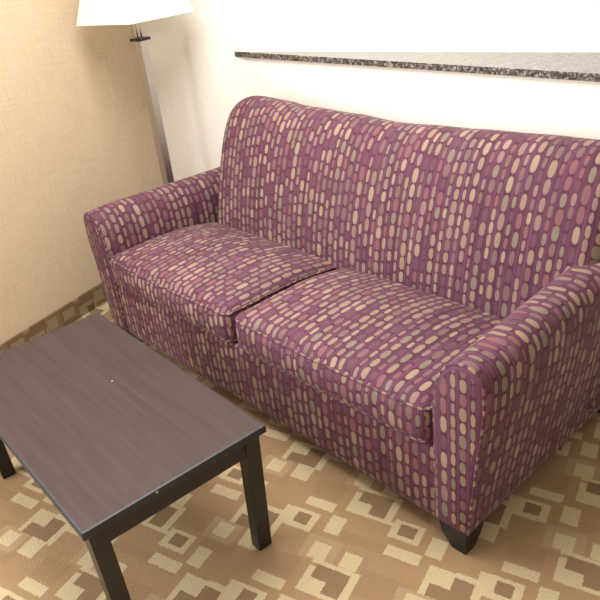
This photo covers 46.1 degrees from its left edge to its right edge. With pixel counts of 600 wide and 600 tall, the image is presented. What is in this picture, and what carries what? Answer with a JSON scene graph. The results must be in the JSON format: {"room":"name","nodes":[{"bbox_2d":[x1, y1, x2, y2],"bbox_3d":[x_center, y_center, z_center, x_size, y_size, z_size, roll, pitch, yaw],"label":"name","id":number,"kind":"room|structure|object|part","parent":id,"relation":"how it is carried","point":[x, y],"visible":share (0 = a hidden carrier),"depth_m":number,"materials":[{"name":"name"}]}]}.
{"room":"hotel room","nodes":[
{"label":"hotel room","id":0,"kind":"room"},
{"bbox_2d":[0,0,162,344],"bbox_3d":[-2.023,-0.298,1.585,0.120,2.500,5.100,9,31,28],"label":"wall","id":1,"kind":"structure","parent":0,"point":[76,134],"depth_m":3.11,"materials":[{"name":"paint"}]},
{"bbox_2d":[0,282,106,352],"bbox_3d":[-1.875,0.803,2.050,0.009,0.100,4.957,9,31,28],"label":"baseboard","id":2,"kind":"structure","parent":1,"relation":"attached to","point":[83,304],"depth_m":3.26,"materials":[{"name":"carpet"}]},
{"bbox_2d":[133,0,241,180],"bbox_3d":[-0.528,-1.359,3.289,0.566,2.500,0.142,9,31,28],"label":"wall","id":3,"kind":"structure","parent":0,"point":[194,62],"depth_m":3.37,"materials":[{"name":"white paint"}]},
{"bbox_2d":[0,301,599,599],"bbox_3d":[0.288,1.210,0.987,5.131,0.100,5.320,9,31,28],"label":"floor","id":4,"kind":"structure","parent":0,"point":[338,533],"depth_m":1.97,"materials":[{"name":"carpet"}]},
{"bbox_2d":[76,0,194,184],"bbox_3d":[-0.655,-0.785,3.255,0.361,1.545,0.361,15,34,35],"label":"floor lamp","id":5,"kind":"object","parent":4,"relation":"on","point":[90,12],"visible":0.83,"depth_m":2.98,"materials":[{"name":"silver metal"}]},
{"bbox_3d":[-0.721,-1.339,2.967,0.361,0.291,0.361,15,34,35],"label":"lamp shade","id":6,"kind":"part","parent":5,"relation":"part of","materials":[{"name":"white fabric"}]},
{"bbox_2d":[0,312,271,599],"bbox_3d":[-0.566,0.454,2.083,0.506,0.410,0.957,-26,33,-33],"label":"coffee table","id":7,"kind":"object","parent":4,"relation":"on","point":[109,456],"visible":1,"depth_m":1.85,"materials":[{"name":"brown wood"}]},
{"bbox_3d":[-1.010,0.416,2.286,0.054,0.386,0.047,-26,33,-33],"label":"leg","id":8,"kind":"part","parent":7,"relation":"part of","materials":[{"name":"black wood"}]},
{"bbox_3d":[-0.440,0.670,1.663,0.054,0.386,0.047,-26,33,-33],"label":"leg","id":9,"kind":"part","parent":7,"relation":"part of","materials":[{"name":"black wood"}]},
{"bbox_3d":[-0.120,0.513,1.892,0.054,0.386,0.047,-26,33,-33],"label":"leg","id":10,"kind":"part","parent":7,"relation":"part of","materials":[{"name":"black wood"}]},
{"bbox_2d":[84,96,599,554],"bbox_3d":[0.079,-0.144,2.527,0.892,0.923,1.955,-28,34,-35],"label":"sofa","id":11,"kind":"object","parent":4,"relation":"on","point":[417,304],"visible":1,"depth_m":2.17,"materials":[{"name":"fabric"}]},
{"bbox_3d":[-0.515,-0.278,3.199,0.852,0.531,0.160,-28,34,-35],"label":"arm","id":12,"kind":"part","parent":11,"relation":"part of","materials":[{"name":"fabric"}]},
{"bbox_2d":[111,222,335,339],"bbox_3d":[-0.310,-0.123,2.753,0.563,0.163,0.802,-28,34,-35],"label":"seat cushion","id":13,"kind":"object","parent":11,"relation":"on","point":[202,275],"depth_m":2.63,"materials":[{"name":"fabric"}]},
{"bbox_2d":[235,267,502,440],"bbox_3d":[0.245,0.102,2.189,0.563,0.163,0.800,-28,34,-35],"label":"seat cushion","id":14,"kind":"object","parent":11,"relation":"on","point":[375,342],"depth_m":2.08,"materials":[{"name":"fabric"}]},
{"bbox_3d":[0.317,-0.252,2.603,0.375,0.852,1.710,-28,34,-35],"label":"backrest","id":15,"kind":"part","parent":11,"relation":"part of","materials":[{"name":"fabric"}]},
{"bbox_3d":[0.694,0.195,1.959,0.852,0.576,0.160,-28,34,-35],"label":"arm","id":16,"kind":"part","parent":11,"relation":"part of","materials":[{"name":"fabric"}]},
{"bbox_2d":[228,0,599,98],"bbox_3d":[1.443,-0.869,1.889,4.389,2.500,0.119,15,34,35],"label":"wall","id":17,"kind":"structure","parent":0,"point":[257,25],"depth_m":2.62,"materials":[{"name":"white paint"}]},
{"bbox_2d":[237,57,599,139],"bbox_3d":[1.562,-0.163,2.096,0.804,1.040,4.516,-27,33,-34],"label":"wall","id":18,"kind":"structure","parent":0,"point":[571,108],"depth_m":2.47,"materials":[{"name":"white paint"}]},
{"bbox_2d":[234,52,599,81],"bbox_3d":[1.500,-0.633,1.856,0.814,0.022,4.529,-27,33,-34],"label":"granite ledge","id":19,"kind":"object","parent":18,"relation":"on","point":[580,66],"visible":1,"depth_m":2.38,"materials":[{"name":"grey stone"}]}
]}

